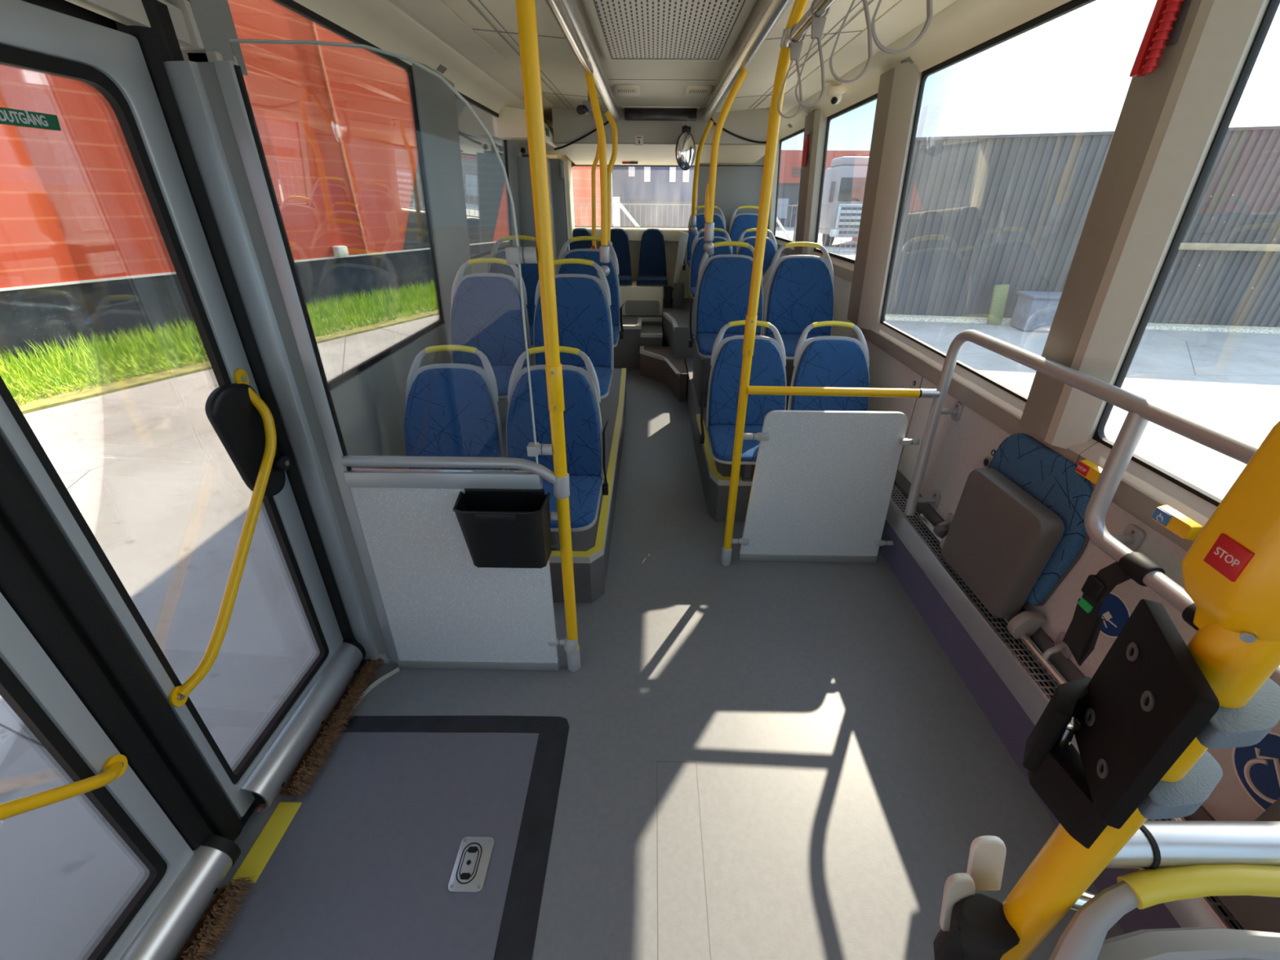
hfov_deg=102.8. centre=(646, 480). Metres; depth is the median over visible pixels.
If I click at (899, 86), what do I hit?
trim
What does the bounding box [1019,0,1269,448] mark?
window pillar
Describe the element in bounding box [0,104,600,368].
building
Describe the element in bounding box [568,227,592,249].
seat
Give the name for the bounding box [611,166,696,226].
building
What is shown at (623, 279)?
seat cushion
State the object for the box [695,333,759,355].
seat cushion
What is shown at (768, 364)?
backrest cushion
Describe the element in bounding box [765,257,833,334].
backrest cushion
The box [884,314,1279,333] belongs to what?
gravel strip
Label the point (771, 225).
trim
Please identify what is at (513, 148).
trim
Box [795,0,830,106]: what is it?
strap hanger
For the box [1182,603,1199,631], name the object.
padded sleeve
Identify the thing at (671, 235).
wall
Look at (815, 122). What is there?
trim
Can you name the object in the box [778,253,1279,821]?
wall
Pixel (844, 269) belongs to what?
trim
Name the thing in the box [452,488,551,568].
waste bin
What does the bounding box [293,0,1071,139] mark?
ceiling
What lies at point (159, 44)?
trim
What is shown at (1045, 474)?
backrest cushion
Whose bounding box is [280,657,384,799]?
brush
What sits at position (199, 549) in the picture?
door
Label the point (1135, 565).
padded sleeve
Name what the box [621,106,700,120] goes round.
display board
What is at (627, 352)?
platform
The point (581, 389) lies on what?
backrest cushion
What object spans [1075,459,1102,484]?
button
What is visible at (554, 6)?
rail
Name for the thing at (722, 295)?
backrest cushion
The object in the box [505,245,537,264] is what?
clamp
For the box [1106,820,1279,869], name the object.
bar
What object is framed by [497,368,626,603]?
platform
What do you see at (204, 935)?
brush
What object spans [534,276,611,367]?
backrest cushion
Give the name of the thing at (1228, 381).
ground
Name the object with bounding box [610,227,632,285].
seat
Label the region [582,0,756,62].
ceiling vent
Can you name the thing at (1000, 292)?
leaning board
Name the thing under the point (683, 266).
belt
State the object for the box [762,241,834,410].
seat
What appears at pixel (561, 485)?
grab rail
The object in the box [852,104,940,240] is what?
container
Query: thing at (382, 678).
strip
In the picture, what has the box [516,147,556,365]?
column
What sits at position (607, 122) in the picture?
cable
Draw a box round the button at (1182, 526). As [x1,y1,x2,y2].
[1151,504,1202,541]
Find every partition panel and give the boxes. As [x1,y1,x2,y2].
[343,467,559,670]
[737,409,907,562]
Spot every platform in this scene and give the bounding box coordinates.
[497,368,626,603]
[613,315,662,368]
[662,297,694,360]
[684,357,787,521]
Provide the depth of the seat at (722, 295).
3.09 m
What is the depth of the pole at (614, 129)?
3.04 m
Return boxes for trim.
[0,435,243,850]
[22,0,364,826]
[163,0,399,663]
[411,62,471,327]
[506,139,521,246]
[551,106,782,165]
[767,139,779,238]
[775,238,854,282]
[794,109,826,255]
[847,62,921,329]
[860,323,1097,463]
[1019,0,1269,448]
[1076,442,1217,551]
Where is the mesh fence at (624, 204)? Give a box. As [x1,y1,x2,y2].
[573,200,862,258]
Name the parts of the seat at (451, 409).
handle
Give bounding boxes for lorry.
[818,156,869,245]
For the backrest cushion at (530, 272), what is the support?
on the seat at (530, 272)
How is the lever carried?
attached to the pole at (1231, 570)
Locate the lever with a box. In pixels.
[933,835,1019,959]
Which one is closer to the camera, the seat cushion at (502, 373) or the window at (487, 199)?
the seat cushion at (502, 373)
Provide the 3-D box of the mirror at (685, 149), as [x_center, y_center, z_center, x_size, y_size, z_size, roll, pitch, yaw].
[0.330,-2.701,4.147,0.136,0.324,0.202,14,32,23]
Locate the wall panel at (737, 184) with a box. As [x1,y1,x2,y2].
[692,155,764,301]
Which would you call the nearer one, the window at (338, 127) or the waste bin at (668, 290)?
the window at (338, 127)
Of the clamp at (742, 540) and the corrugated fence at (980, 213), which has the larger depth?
the corrugated fence at (980, 213)
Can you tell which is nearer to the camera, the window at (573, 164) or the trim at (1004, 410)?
the trim at (1004, 410)
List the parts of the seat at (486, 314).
handle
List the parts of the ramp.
handle plate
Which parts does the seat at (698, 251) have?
handle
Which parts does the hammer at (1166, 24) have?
handle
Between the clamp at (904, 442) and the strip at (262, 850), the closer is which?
the strip at (262, 850)
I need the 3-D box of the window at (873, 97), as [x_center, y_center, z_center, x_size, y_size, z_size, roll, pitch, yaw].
[1.312,-1.953,3.345,0.068,0.913,1.140,1,29,1]
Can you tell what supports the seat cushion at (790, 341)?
on the seat at (800, 295)
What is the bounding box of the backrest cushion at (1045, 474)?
[987,433,1093,604]
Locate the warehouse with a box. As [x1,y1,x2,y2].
[776,150,870,226]
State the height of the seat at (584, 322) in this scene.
1.028 m
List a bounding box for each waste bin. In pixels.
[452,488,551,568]
[664,286,673,307]
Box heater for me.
[878,469,1244,933]
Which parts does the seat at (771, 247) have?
handle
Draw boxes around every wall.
[329,145,528,468]
[546,155,691,297]
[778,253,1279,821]
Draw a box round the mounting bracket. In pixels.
[1022,599,1279,848]
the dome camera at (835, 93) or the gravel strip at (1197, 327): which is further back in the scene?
the gravel strip at (1197, 327)
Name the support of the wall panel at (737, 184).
on the platform at (675, 322)
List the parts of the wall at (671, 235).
sill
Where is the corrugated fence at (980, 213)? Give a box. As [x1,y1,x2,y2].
[885,125,1279,327]
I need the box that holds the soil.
[3,356,99,413]
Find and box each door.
[0,0,365,817]
[0,591,240,959]
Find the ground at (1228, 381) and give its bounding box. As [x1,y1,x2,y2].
[0,213,1279,761]
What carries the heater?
on the floor
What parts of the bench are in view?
recess panel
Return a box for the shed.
[610,177,612,226]
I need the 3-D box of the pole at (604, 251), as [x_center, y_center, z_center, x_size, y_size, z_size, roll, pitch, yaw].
[-0.238,-1.484,2.521,0.100,0.919,0.072,1,29,1]
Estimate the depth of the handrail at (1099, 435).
1.26 m
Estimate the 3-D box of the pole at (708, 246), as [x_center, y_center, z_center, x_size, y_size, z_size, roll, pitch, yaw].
[0.402,-1.647,2.716,0.094,0.845,0.211,-17,33,-28]
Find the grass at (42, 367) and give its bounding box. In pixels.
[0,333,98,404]
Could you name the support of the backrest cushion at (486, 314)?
on the seat at (486, 314)
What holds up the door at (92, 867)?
in the wall at (370, 406)
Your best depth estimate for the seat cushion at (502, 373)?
2.57 m
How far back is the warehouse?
39.44 m
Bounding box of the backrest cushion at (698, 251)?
[690,237,731,287]
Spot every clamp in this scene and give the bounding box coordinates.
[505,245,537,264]
[526,442,552,456]
[548,638,564,646]
[549,511,558,520]
[731,537,748,544]
[742,432,769,440]
[874,539,893,546]
[898,438,919,445]
[1070,890,1095,911]
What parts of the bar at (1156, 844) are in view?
yellow rod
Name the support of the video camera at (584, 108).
attached to the ceiling
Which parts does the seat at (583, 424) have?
handle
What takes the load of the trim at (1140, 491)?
attached to the wall at (960, 447)
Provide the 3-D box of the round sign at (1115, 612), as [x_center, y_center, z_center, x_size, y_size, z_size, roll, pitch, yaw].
[1.275,0.369,1.407,0.005,0.124,0.124,1,29,1]
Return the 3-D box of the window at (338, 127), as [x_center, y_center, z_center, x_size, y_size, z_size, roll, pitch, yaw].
[-1.127,-1.087,2.045,0.081,1.160,1.330,1,29,1]
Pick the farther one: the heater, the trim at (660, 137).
the trim at (660, 137)
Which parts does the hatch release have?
red lever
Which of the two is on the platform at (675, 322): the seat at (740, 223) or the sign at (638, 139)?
the seat at (740, 223)
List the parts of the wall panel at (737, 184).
panel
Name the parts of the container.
post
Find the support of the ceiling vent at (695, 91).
in the ceiling
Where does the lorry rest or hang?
on the ground at (1228, 381)
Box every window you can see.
[227,0,444,389]
[454,91,512,258]
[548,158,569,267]
[571,162,694,227]
[773,128,804,242]
[813,93,877,263]
[880,0,1096,402]
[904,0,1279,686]
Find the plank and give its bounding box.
[1177,242,1279,251]
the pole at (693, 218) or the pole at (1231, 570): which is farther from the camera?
the pole at (693, 218)
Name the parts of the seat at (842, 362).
handle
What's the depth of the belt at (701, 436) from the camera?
2.70 m
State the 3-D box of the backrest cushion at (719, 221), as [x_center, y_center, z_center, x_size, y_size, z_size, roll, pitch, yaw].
[0.636,-2.541,5.348,0.398,0.430,0.172,1,29,1]
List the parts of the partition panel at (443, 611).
rail, rail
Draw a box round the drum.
[933,524,948,537]
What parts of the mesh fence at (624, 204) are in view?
post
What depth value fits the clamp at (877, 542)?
2.43 m
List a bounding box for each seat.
[404,344,505,470]
[449,257,532,457]
[487,235,538,347]
[506,346,604,548]
[533,257,613,399]
[555,235,621,346]
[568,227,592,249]
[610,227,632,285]
[636,228,667,285]
[672,231,688,308]
[685,205,726,269]
[688,227,733,298]
[688,279,698,338]
[693,240,764,359]
[705,320,786,481]
[728,205,767,254]
[736,228,777,275]
[761,266,770,335]
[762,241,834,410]
[787,320,869,411]
[939,433,1093,639]
[1048,863,1279,959]
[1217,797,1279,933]
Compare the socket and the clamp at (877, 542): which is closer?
the socket
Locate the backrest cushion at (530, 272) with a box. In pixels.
[489,251,538,324]
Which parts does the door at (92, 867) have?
pane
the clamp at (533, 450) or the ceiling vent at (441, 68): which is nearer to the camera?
the clamp at (533, 450)
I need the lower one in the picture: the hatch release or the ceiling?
the hatch release
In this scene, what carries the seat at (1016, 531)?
attached to the wall at (960, 447)
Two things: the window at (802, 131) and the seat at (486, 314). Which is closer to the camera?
the seat at (486, 314)
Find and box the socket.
[982,449,995,467]
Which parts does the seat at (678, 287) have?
upright panel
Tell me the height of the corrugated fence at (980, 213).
3.024 m
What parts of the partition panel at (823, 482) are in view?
rail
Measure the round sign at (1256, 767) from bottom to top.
0.176 m
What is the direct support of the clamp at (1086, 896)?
attached to the pole at (1231, 570)
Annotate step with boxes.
[640,324,662,346]
[640,346,687,401]
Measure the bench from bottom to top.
0.298 m
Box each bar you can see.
[746,386,939,398]
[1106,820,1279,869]
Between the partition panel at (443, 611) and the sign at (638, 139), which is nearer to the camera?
the partition panel at (443, 611)
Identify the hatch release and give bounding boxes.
[622,161,638,164]
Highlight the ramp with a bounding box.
[203,715,568,959]
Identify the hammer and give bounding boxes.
[801,130,810,166]
[1129,0,1191,77]
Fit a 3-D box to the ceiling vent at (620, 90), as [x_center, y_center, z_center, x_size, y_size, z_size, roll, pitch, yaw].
[-0.126,-2.612,3.428,0.170,0.018,0.320,1,29,1]
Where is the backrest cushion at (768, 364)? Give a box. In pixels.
[708,338,786,425]
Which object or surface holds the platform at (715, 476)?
on the floor
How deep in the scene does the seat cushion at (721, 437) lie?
2.55 m
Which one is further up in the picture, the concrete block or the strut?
the strut
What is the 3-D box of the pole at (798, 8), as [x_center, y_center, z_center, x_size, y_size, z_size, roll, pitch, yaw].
[0.428,-0.505,1.948,0.062,2.113,0.145,-17,33,-28]
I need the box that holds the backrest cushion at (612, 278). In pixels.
[558,251,618,325]
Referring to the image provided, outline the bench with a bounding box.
[619,280,663,315]
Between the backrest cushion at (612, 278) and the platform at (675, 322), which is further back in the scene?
the platform at (675, 322)
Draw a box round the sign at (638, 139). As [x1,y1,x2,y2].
[635,135,643,145]
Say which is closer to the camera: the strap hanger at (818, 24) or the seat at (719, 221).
the strap hanger at (818, 24)
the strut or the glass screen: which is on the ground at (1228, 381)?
the strut
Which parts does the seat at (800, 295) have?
handle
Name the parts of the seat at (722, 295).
handle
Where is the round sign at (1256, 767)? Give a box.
[1231,731,1279,811]
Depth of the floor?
1.64 m
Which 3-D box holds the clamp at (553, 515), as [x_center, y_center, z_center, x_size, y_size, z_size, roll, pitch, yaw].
[-0.302,0.111,1.600,0.054,0.029,0.029,1,29,1]
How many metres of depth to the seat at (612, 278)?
3.20 m
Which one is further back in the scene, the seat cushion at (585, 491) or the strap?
the seat cushion at (585, 491)
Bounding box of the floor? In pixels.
[172,368,1124,959]
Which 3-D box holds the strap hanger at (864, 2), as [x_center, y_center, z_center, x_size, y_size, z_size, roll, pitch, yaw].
[0.432,-0.953,1.044,0.086,0.226,0.018,4,29,7]
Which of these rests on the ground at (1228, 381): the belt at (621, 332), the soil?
the soil
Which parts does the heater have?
foot plate, rail, foot plate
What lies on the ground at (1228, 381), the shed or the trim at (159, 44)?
the shed
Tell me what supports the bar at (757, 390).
attached to the pole at (798, 8)
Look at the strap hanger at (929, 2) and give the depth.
0.86 m
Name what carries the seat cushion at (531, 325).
on the seat at (530, 272)
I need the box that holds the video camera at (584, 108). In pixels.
[576,91,592,115]
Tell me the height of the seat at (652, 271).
0.531 m
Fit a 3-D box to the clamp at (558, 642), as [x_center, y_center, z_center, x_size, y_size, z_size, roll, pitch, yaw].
[-0.321,0.589,1.862,0.067,0.024,0.025,1,29,1]
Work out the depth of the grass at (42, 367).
5.84 m
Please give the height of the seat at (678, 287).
0.738 m
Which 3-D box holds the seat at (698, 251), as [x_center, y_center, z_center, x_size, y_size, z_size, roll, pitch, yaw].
[0.629,-1.942,4.836,0.420,0.782,0.563,1,29,1]
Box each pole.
[515,0,580,671]
[584,61,609,277]
[591,140,599,248]
[604,110,617,244]
[690,120,713,235]
[703,69,747,255]
[720,0,808,565]
[1000,421,1279,959]
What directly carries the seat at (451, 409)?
on the platform at (591, 547)
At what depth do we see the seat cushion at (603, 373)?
2.56 m
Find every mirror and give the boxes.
[675,124,695,170]
[828,181,835,202]
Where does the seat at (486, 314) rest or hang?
on the platform at (591, 547)
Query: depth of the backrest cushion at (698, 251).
4.87 m
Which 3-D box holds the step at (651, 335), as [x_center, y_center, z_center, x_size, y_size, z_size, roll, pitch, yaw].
[0.057,-1.400,5.378,0.220,0.373,0.424,1,29,1]
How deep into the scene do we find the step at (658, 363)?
4.86 m
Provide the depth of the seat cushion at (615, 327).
3.15 m
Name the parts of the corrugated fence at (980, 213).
cap rail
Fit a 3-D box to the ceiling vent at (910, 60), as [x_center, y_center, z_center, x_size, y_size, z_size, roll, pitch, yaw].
[1.220,-1.955,2.387,0.030,0.025,0.090,1,29,1]
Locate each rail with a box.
[341,455,569,498]
[544,0,593,75]
[779,0,835,47]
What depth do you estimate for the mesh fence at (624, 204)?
13.33 m
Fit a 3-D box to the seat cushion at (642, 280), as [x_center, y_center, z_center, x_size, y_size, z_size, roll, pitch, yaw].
[0.068,-2.188,5.575,0.330,0.055,0.352,1,29,1]
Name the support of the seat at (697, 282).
on the box
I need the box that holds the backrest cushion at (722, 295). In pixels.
[696,257,762,334]
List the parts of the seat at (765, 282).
handle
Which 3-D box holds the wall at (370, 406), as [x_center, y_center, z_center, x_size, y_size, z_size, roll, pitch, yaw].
[-1.176,0.002,1.018,0.030,2.100,10.950,1,29,1]
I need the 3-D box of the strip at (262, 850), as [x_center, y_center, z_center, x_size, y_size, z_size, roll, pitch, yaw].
[-1.037,0.988,1.404,0.065,0.002,0.200,1,29,1]
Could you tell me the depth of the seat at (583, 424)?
2.15 m
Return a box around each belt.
[601,420,608,495]
[619,302,624,338]
[682,258,685,270]
[688,293,693,347]
[699,382,706,444]
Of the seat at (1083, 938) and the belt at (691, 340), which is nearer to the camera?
the seat at (1083, 938)
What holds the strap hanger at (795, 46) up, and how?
hanging from the rail at (820, 6)
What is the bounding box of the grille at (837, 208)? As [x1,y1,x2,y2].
[833,203,862,237]
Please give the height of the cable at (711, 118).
0.191 m
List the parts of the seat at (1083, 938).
handle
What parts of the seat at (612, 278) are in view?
handle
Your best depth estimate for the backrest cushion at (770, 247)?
4.86 m
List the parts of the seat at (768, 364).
handle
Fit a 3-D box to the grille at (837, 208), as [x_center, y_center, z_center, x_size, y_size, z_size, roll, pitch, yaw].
[9.509,-11.707,23.038,1.900,1.350,0.180,1,29,1]
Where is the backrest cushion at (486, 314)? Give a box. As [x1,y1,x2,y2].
[449,275,528,366]
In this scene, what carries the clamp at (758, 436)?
attached to the partition panel at (823, 482)
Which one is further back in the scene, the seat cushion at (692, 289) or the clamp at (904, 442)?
the seat cushion at (692, 289)
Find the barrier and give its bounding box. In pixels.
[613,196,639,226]
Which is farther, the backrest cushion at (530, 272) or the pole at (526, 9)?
the backrest cushion at (530, 272)
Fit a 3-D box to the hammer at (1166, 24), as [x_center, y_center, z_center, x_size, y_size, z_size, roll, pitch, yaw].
[1.181,-1.053,1.148,0.056,0.225,0.070,1,29,1]
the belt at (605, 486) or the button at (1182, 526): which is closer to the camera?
the button at (1182, 526)
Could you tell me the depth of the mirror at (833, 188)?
22.54 m
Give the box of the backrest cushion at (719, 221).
[687,214,725,260]
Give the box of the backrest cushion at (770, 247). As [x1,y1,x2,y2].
[738,238,775,275]
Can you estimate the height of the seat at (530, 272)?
1.092 m
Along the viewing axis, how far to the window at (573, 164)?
5.41 m
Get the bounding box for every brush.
[174,875,255,959]
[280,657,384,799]
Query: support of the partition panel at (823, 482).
on the floor
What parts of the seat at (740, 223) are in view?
handle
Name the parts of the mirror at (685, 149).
arm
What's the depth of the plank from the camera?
8.11 m
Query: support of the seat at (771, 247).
on the platform at (675, 322)
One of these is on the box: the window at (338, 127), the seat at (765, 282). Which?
the seat at (765, 282)
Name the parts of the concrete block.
lid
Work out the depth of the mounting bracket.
0.40 m
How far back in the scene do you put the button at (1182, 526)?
1.20 m
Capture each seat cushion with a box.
[474,364,527,395]
[528,324,533,345]
[542,475,601,528]
[577,366,611,395]
[612,324,619,344]
[617,275,631,284]
[636,275,667,284]
[687,259,690,267]
[689,286,696,297]
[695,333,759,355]
[707,424,762,462]
[764,333,830,356]
[1017,517,1065,614]
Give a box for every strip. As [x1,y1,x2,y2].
[231,802,302,883]
[351,666,399,713]
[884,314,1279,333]
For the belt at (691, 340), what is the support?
attached to the seat at (722, 295)
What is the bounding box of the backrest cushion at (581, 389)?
[506,369,600,475]
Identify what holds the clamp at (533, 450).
attached to the pole at (526, 9)
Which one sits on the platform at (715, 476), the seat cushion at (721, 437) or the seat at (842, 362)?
the seat at (842, 362)
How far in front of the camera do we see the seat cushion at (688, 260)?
5.24 m
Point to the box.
(701, 366)
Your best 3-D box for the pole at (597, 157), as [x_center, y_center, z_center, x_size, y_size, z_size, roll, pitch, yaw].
[-0.385,-1.680,4.230,0.121,1.963,0.051,1,29,1]
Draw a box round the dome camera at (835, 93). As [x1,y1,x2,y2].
[826,84,845,104]
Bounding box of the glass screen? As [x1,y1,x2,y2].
[229,39,537,463]
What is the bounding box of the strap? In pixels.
[1062,561,1130,666]
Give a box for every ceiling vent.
[435,64,447,74]
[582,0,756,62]
[613,84,639,96]
[684,84,712,97]
[900,56,913,63]
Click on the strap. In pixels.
(1081, 637)
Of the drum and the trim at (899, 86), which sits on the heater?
the drum
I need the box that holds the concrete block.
[1009,290,1062,331]
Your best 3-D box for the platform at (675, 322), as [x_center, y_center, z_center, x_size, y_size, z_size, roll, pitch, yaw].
[0.756,-1.539,5.475,1.163,0.533,1.580,1,29,1]
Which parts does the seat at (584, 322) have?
handle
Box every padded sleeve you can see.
[1117,551,1164,586]
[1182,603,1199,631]
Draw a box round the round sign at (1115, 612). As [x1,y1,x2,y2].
[1098,591,1130,638]
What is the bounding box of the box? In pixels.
[692,341,793,407]
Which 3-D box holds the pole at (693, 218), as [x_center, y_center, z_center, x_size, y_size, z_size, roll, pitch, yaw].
[0.458,-2.578,4.419,0.110,0.851,0.428,-3,29,-6]
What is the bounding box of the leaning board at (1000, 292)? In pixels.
[986,284,1009,324]
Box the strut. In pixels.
[776,217,791,240]
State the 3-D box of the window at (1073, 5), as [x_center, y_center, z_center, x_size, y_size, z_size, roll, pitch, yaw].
[1.296,-1.071,2.015,0.082,1.177,1.390,1,29,1]
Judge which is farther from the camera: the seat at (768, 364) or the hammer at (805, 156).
the hammer at (805, 156)
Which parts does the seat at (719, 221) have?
handle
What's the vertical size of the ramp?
0.005 m
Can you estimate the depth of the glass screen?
1.09 m
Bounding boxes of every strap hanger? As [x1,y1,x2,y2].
[777,23,805,118]
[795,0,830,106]
[829,0,872,83]
[871,0,933,53]
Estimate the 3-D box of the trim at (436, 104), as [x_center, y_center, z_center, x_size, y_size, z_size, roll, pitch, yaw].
[-1.097,-1.520,2.854,0.121,1.200,0.525,1,29,1]
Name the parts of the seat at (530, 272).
handle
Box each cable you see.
[554,120,608,150]
[710,117,766,143]
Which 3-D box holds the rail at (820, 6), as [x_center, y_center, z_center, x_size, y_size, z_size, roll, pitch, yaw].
[0.387,0.128,-1.237,0.053,0.168,6.320,1,29,1]
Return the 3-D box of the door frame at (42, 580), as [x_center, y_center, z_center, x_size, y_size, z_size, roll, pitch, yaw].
[-1.095,0.159,0.911,0.105,1.870,0.117,1,29,1]
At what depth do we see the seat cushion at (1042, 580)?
1.58 m

